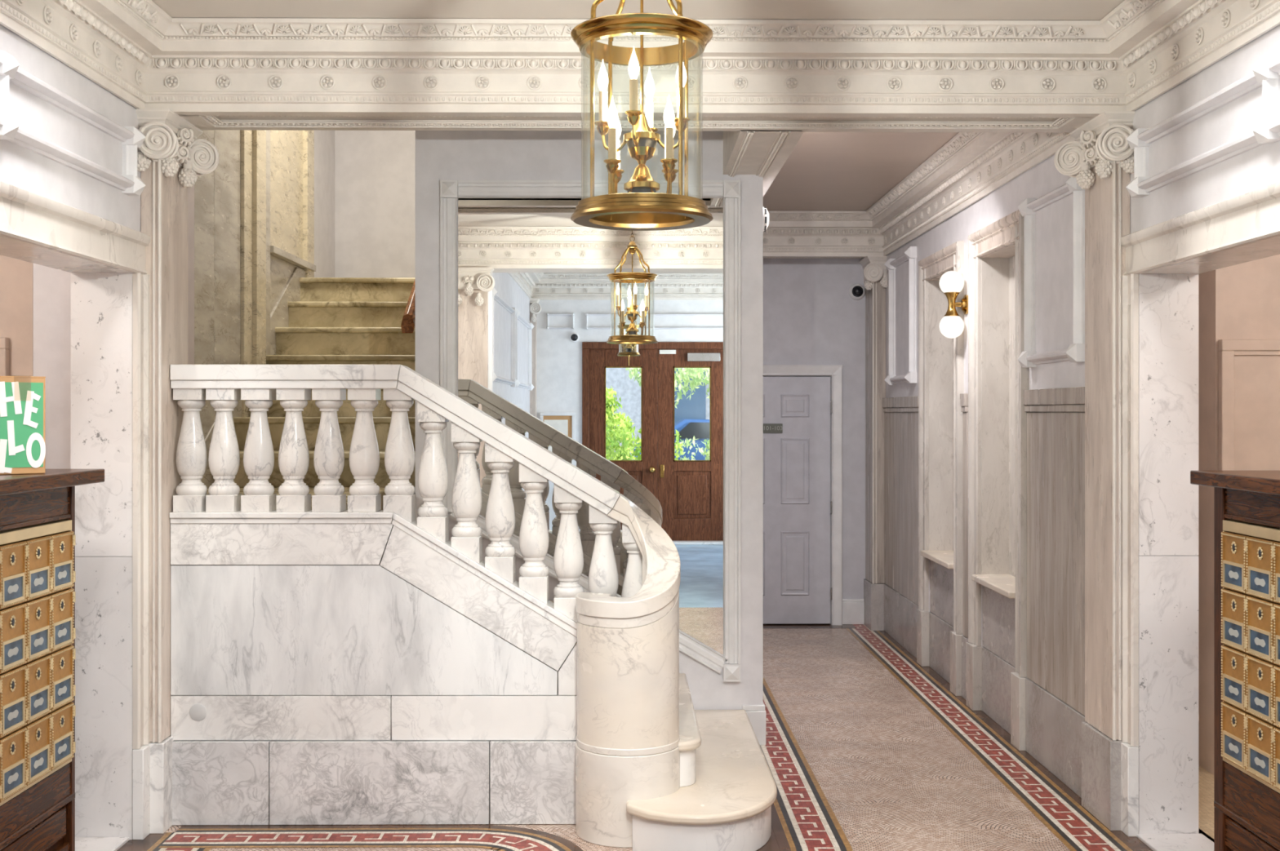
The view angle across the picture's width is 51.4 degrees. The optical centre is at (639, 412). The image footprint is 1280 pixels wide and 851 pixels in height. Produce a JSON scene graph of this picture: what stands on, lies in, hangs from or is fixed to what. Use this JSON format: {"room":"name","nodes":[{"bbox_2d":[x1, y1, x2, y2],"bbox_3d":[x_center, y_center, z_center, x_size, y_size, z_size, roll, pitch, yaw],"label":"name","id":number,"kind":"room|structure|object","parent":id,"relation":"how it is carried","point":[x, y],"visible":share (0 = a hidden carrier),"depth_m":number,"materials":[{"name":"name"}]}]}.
{"room":"entrance lobby","nodes":[
{"label":"entrance lobby","id":0,"kind":"room"},
{"bbox_2d":[0,254,32,376],"bbox_3d":[-3.248,0.100,2.268,2.350,3.000,8.000,0,0,-1],"label":"wall","id":1,"kind":"structure","parent":0,"point":[15,275],"depth_m":5.80,"materials":[{"name":"beige paint"}]},
{"bbox_2d":[0,337,8,376],"bbox_3d":[-3.222,0.637,5.778,0.950,1.925,0.040,0,0,-1],"label":"door","id":2,"kind":"structure","parent":1,"relation":"in","point":[4,342],"depth_m":5.76,"materials":[{"name":"beige paint"}]},
{"bbox_2d":[0,24,140,231],"bbox_3d":[-2.001,0.072,3.620,0.230,3.056,3.540,0,0,-1],"label":"wall","id":3,"kind":"structure","parent":0,"point":[24,168],"depth_m":4.38,"materials":[{"name":"grey paint"}]},
{"bbox_2d":[0,50,145,195],"bbox_3d":[-1.850,-0.927,3.762,0.075,0.245,2.366,0,0,-1],"label":"trim","id":4,"kind":"structure","parent":3,"relation":"attached to","point":[131,138],"depth_m":4.32,"materials":[{"name":"grey paint"}]},
{"bbox_2d":[0,180,151,839],"bbox_3d":[-1.981,0.463,3.723,0.272,2.275,2.692,0,0,-1],"label":"trim","id":5,"kind":"structure","parent":3,"relation":"attached to","point":[104,259],"depth_m":4.98,"materials":[{"name":"stone"}]},
{"bbox_2d":[75,837,128,850],"bbox_3d":[-2.012,1.604,3.730,0.230,0.032,2.500,0,0,-1],"label":"trim","id":6,"kind":"structure","parent":3,"relation":"attached to","point":[82,844],"depth_m":4.90,"materials":[{"name":"stone"}]},
{"bbox_2d":[32,130,334,469],"bbox_3d":[-2.274,-0.550,7.468,0.200,4.300,4.620,0,0,-1],"label":"wall","id":7,"kind":"structure","parent":0,"point":[51,287],"depth_m":5.16,"materials":[{"name":"grey paint"}]},
{"bbox_2d":[194,129,315,438],"bbox_3d":[-2.133,-0.550,7.104,0.075,4.300,3.249,0,0,-1],"label":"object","id":8,"kind":"structure","parent":7,"relation":"attached to","point":[254,214],"depth_m":7.18,"materials":[{"name":"stone"}]},
{"bbox_2d":[187,185,194,364],"bbox_3d":[-2.426,0.100,6.136,0.650,3.000,0.280,0,0,-1],"label":"wall","id":9,"kind":"structure","parent":0,"point":[190,190],"depth_m":6.24,"materials":[{"name":"paint"}]},
{"bbox_2d":[334,130,415,493],"bbox_3d":[-1.679,-0.550,9.659,1.234,4.300,0.150,0,0,-1],"label":"wall","id":10,"kind":"structure","parent":0,"point":[375,171],"depth_m":9.58,"materials":[{"name":"grey paint"}]},
{"bbox_2d":[415,130,763,710],"bbox_3d":[-0.262,-0.550,8.268,1.671,4.300,3.740,0,0,-1],"label":"wall","id":11,"kind":"structure","parent":0,"point":[440,155],"depth_m":6.40,"materials":[{"name":"white stone"}]},
{"bbox_2d":[400,278,415,333],"bbox_3d":[-1.159,-1.054,7.769,0.133,1.303,2.000,0,0,-1],"label":"wooden handrail","id":12,"kind":"object","parent":11,"relation":"attached to","point":[408,322],"visible":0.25,"depth_m":6.79,"materials":[{"name":"brown wood"}]},
{"bbox_2d":[440,180,741,681],"bbox_3d":[-0.236,0.088,6.374,1.439,2.403,0.048,0,0,-1],"label":"wall mirror","id":13,"kind":"object","parent":11,"relation":"attached to","point":[617,353],"visible":0.81,"depth_m":6.39,"materials":[{"name":"clear mirror"}]},
{"bbox_2d":[742,702,765,745],"bbox_3d":[0.531,1.504,8.169,0.114,0.192,3.554,0,0,-1],"label":"baseboard","id":14,"kind":"structure","parent":11,"relation":"attached to","point":[756,714],"depth_m":6.39,"materials":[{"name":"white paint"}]},
{"bbox_2d":[728,131,791,178],"bbox_3d":[0.515,-1.139,6.410,0.181,0.014,1.990,0,0,-1],"label":"trim","id":15,"kind":"structure","parent":11,"relation":"attached to","point":[746,142],"depth_m":5.84,"materials":[{"name":"beige paint"}]},
{"bbox_2d":[763,207,768,231],"bbox_3d":[0.615,-0.958,6.606,0.050,0.132,0.132,0,0,-1],"label":"smoke detector","id":16,"kind":"object","parent":11,"relation":"attached to","point":[766,215],"visible":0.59,"depth_m":6.56,"materials":[{"name":"white paint"}]},
{"bbox_2d":[763,257,860,258],"bbox_3d":[1.137,-1.153,9.912,1.030,0.014,0.041,0,0,-1],"label":"trim","id":17,"kind":"structure","parent":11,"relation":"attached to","point":[763,257],"depth_m":9.91,"materials":[{"name":"beige paint"}]},
{"bbox_2d":[175,112,1099,132],"bbox_3d":[-0.013,-1.922,5.251,4.237,1.556,0.318,0,0,-1],"label":"beam","id":18,"kind":"structure","parent":0,"point":[197,119],"depth_m":5.35,"materials":[{"name":"beige paint"}]},
{"bbox_2d":[203,115,1071,128],"bbox_3d":[-0.007,-1.153,5.253,3.391,0.014,0.206,0,0,-1],"label":"trim","id":19,"kind":"structure","parent":18,"relation":"attached to","point":[1060,121],"depth_m":5.32,"materials":[{"name":"beige paint"}]},
{"bbox_2d":[151,0,1124,211],"bbox_3d":[-0.020,-1.506,6.055,4.380,0.100,8.170,0,0,-1],"label":"ceiling","id":20,"kind":"structure","parent":0,"point":[837,10],"depth_m":4.88,"materials":[{"name":"paint"}]},
{"bbox_2d":[570,0,713,231],"bbox_3d":[0.005,-0.972,3.400,0.364,0.968,0.364,0,0,-1],"label":"pendant lantern","id":21,"kind":"object","parent":20,"relation":"hanging from","point":[642,208],"visible":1,"depth_m":3.33,"materials":[{"name":"gold metal"}]},
{"bbox_2d":[594,59,626,193],"bbox_3d":[-0.066,-0.717,3.447,0.102,0.380,0.096,0,0,-1],"label":"candle","id":22,"kind":"object","parent":21,"relation":"on","point":[602,126],"depth_m":3.41,"materials":[{"name":"white metal"}]},
{"bbox_2d":[604,46,642,194],"bbox_3d":[-0.042,-0.717,3.329,0.097,0.380,0.102,0,0,-1],"label":"candle","id":23,"kind":"object","parent":21,"relation":"on","point":[633,139],"depth_m":3.33,"materials":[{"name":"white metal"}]},
{"bbox_2d":[644,66,678,194],"bbox_3d":[0.052,-0.717,3.471,0.097,0.380,0.102,0,0,-1],"label":"candle","id":24,"kind":"object","parent":21,"relation":"on","point":[649,87],"depth_m":3.49,"materials":[{"name":"white wax"}]},
{"bbox_2d":[650,64,689,193],"bbox_3d":[0.076,-0.717,3.353,0.102,0.380,0.096,0,0,-1],"label":"candle","id":25,"kind":"object","parent":21,"relation":"on","point":[668,165],"depth_m":3.32,"materials":[{"name":"white wax"}]},
{"bbox_2d":[116,624,1213,850],"bbox_3d":[1.008,1.624,4.280,6.500,0.052,11.740,0,0,-1],"label":"floor","id":26,"kind":"structure","parent":0,"point":[868,748],"depth_m":5.68,"materials":[{"name":"tile"}]},
{"bbox_2d":[135,109,219,834],"bbox_3d":[-1.820,0.228,5.201,0.253,2.744,0.433,0,0,-1],"label":"pilaster","id":27,"kind":"object","parent":26,"relation":"on","point":[171,158],"visible":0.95,"depth_m":5.08,"materials":[{"name":"stone"}]},
{"bbox_2d":[169,364,680,848],"bbox_3d":[-0.829,0.707,5.211,1.985,1.786,0.417,0,0,8],"label":"balustrade","id":28,"kind":"object","parent":26,"relation":"on","point":[627,748],"visible":0.98,"depth_m":5.17,"materials":[{"name":"white stone"}]},
{"bbox_2d":[170,266,777,850],"bbox_3d":[-0.831,0.345,7.139,2.671,2.510,4.898,0,0,-1],"label":"staircase","id":29,"kind":"structure","parent":26,"relation":"on","point":[322,674],"depth_m":5.16,"materials":[{"name":"white stone"}]},
{"bbox_2d":[858,255,887,631],"bbox_3d":[1.738,0.228,9.886,0.218,2.744,0.413,0,0,-1],"label":"pilaster","id":30,"kind":"object","parent":26,"relation":"on","point":[875,275],"visible":0.98,"depth_m":9.76,"materials":[{"name":"stone"}]},
{"bbox_2d":[1053,111,1135,831],"bbox_3d":[1.802,0.228,5.237,0.243,2.744,0.433,0,0,-1],"label":"pilaster","id":31,"kind":"object","parent":26,"relation":"on","point":[1100,158],"visible":0.91,"depth_m":5.20,"materials":[{"name":"stone"}]},
{"bbox_2d":[1190,471,1279,850],"bbox_3d":[2.252,0.900,3.591,0.695,1.400,1.998,0,0,-1],"label":"cabinet","id":32,"kind":"object","parent":26,"relation":"on","point":[1246,504],"depth_m":4.30,"materials":[{"name":"brown wood"}]},
{"bbox_2d":[1190,471,1279,495],"bbox_3d":[2.252,0.224,3.591,0.695,0.047,1.998,0,0,-1],"label":"countertop","id":33,"kind":"structure","parent":32,"relation":"on","point":[1259,482],"depth_m":4.27,"materials":[{"name":"brown wood"}]},
{"bbox_2d":[723,130,802,192],"bbox_3d":[0.511,-1.922,7.720,0.249,1.556,4.650,0,0,-1],"label":"beam","id":34,"kind":"structure","parent":0,"point":[762,142],"depth_m":5.91,"materials":[{"name":"beige paint"}]},
{"bbox_2d":[763,256,864,258],"bbox_3d":[1.162,-1.300,9.912,1.320,0.312,0.280,0,0,-1],"label":"beam","id":35,"kind":"structure","parent":0,"point":[763,256],"depth_m":9.82,"materials":[{"name":"beige paint"}]},
{"bbox_2d":[763,258,865,599],"bbox_3d":[1.250,0.072,10.128,1.900,3.056,0.150,0,0,-1],"label":"wall","id":36,"kind":"structure","parent":0,"point":[811,317],"depth_m":10.05,"materials":[{"name":"grey paint"}]},
{"bbox_2d":[763,364,842,625],"bbox_3d":[1.000,0.622,9.985,1.040,1.957,0.170,0,0,-1],"label":"door","id":37,"kind":"structure","parent":36,"relation":"in","point":[802,464],"depth_m":10.00,"materials":[{"name":"grey paint"}]},
{"bbox_2d":[763,423,782,433],"bbox_3d":[0.997,0.120,9.994,0.146,0.070,0.014,0,0,-1],"label":"plaque","id":38,"kind":"object","parent":37,"relation":"attached to","point":[767,428],"visible":0.97,"depth_m":9.99,"materials":[{"name":"grey metal"}]},
{"bbox_2d":[842,599,863,624],"bbox_3d":[1.610,1.505,10.045,0.181,0.190,0.022,0,0,-1],"label":"baseboard","id":39,"kind":"structure","parent":36,"relation":"attached to","point":[852,609],"depth_m":10.04,"materials":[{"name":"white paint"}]},
{"bbox_2d":[848,283,865,300],"bbox_3d":[1.639,-0.911,10.023,0.124,0.124,0.068,0,0,-1],"label":"dome camera","id":40,"kind":"object","parent":36,"relation":"attached to","point":[856,291],"visible":1,"depth_m":10.02,"materials":[{"name":"white paint"}]},
{"bbox_2d":[885,24,1279,646],"bbox_3d":[1.990,0.072,6.075,0.300,3.056,8.370,0,0,-1],"label":"wall","id":41,"kind":"structure","parent":0,"point":[1053,222],"depth_m":5.68,"materials":[{"name":"grey paint"}]},
{"bbox_2d":[0,0,1279,114],"bbox_3d":[0.004,-1.300,3.640,3.770,0.312,2.904,0,0,-1],"label":"trim","id":42,"kind":"structure","parent":41,"relation":"attached to","point":[148,58],"depth_m":5.02,"materials":[{"name":"beige paint"}]},
{"bbox_2d":[884,246,916,385],"bbox_3d":[1.772,-0.640,9.098,0.075,0.895,0.755,0,0,-1],"label":"trim","id":43,"kind":"structure","parent":41,"relation":"attached to","point":[910,255],"depth_m":8.75,"materials":[{"name":"grey paint"}]},
{"bbox_2d":[763,131,1075,257],"bbox_3d":[1.228,-1.300,7.598,1.183,0.312,4.350,0,0,-1],"label":"trim","id":44,"kind":"structure","parent":41,"relation":"attached to","point":[971,166],"depth_m":8.16,"materials":[{"name":"beige paint"}]},
{"bbox_2d":[916,240,964,696],"bbox_3d":[1.873,0.316,8.009,0.215,2.568,1.018,0,0,-1],"label":"trim","id":45,"kind":"structure","parent":41,"relation":"attached to","point":[940,357],"depth_m":8.37,"materials":[{"name":"grey stone"}]},
{"bbox_2d":[939,271,968,338],"bbox_3d":[1.750,-0.602,7.438,0.153,0.377,0.136,0,0,-1],"label":"wall sconce","id":46,"kind":"object","parent":41,"relation":"attached to","point":[951,282],"visible":0.99,"depth_m":7.40,"materials":[{"name":"white glass"}]},
{"bbox_2d":[882,386,1084,798],"bbox_3d":[1.821,0.748,7.593,0.048,1.705,4.330,0,0,-1],"label":"wainscoting","id":47,"kind":"structure","parent":41,"relation":"attached to","point":[1055,682],"depth_m":6.17,"materials":[{"name":"stone"}]},
{"bbox_2d":[966,209,1028,751],"bbox_3d":[1.885,0.316,6.784,0.215,2.568,0.988,0,0,-1],"label":"trim","id":48,"kind":"structure","parent":41,"relation":"attached to","point":[997,381],"depth_m":7.13,"materials":[{"name":"grey stone"}]},
{"bbox_2d":[1017,176,1084,368],"bbox_3d":[1.804,-0.603,5.878,0.075,0.785,0.755,0,0,-1],"label":"trim","id":49,"kind":"structure","parent":41,"relation":"attached to","point":[1028,207],"depth_m":5.82,"materials":[{"name":"grey paint"}]},
{"bbox_2d":[1136,834,1213,850],"bbox_3d":[2.008,1.604,3.770,0.250,0.032,2.500,0,0,-1],"label":"trim","id":50,"kind":"structure","parent":41,"relation":"attached to","point":[1156,842],"depth_m":4.91,"materials":[{"name":"stone"}]},
{"bbox_2d":[1120,180,1279,836],"bbox_3d":[1.985,0.463,3.762,0.269,2.275,2.692,0,0,-1],"label":"trim","id":51,"kind":"structure","parent":41,"relation":"attached to","point":[1165,260],"depth_m":5.02,"materials":[{"name":"stone"}]},
{"bbox_2d":[1125,55,1279,197],"bbox_3d":[1.855,-0.927,3.799,0.075,0.245,2.366,0,0,-1],"label":"trim","id":52,"kind":"structure","parent":41,"relation":"attached to","point":[1265,74],"depth_m":4.30,"materials":[{"name":"grey paint"}]},
{"bbox_2d":[1197,254,1279,774],"bbox_3d":[3.241,0.100,2.332,2.273,3.000,8.000,0,0,-1],"label":"wall","id":53,"kind":"structure","parent":0,"point":[1241,301],"depth_m":5.89,"materials":[{"name":"beige paint"}]},
{"bbox_2d":[1217,339,1279,471],"bbox_3d":[3.017,0.640,5.840,0.950,1.920,0.040,0,0,-1],"label":"door","id":54,"kind":"structure","parent":53,"relation":"in","point":[1249,370],"depth_m":5.84,"materials":[{"name":"beige paint"}]},
{"bbox_3d":[-3.213,1.625,2.268,2.220,0.050,7.800,0,0,-1],"label":"floor","id":55,"kind":"structure","parent":0,"visible":0},
{"bbox_2d":[0,469,104,850],"bbox_3d":[-2.239,0.900,3.632,0.705,1.400,2.169,0,0,-1],"label":"cabinet","id":56,"kind":"object","parent":55,"relation":"on","point":[37,536],"depth_m":4.35,"materials":[{"name":"brown wood"}]},
{"bbox_2d":[0,376,45,475],"bbox_3d":[-2.150,0.040,4.302,0.360,0.318,0.244,0,0,-44],"label":"sign","id":57,"kind":"object","parent":56,"relation":"on","point":[22,398],"visible":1,"depth_m":4.29,"materials":[{"name":"green paper"}]},
{"bbox_2d":[0,469,104,496],"bbox_3d":[-2.239,0.224,3.632,0.705,0.047,2.169,0,0,-1],"label":"countertop","id":58,"kind":"structure","parent":56,"relation":"on","point":[13,484],"depth_m":4.29,"materials":[{"name":"brown wood"}]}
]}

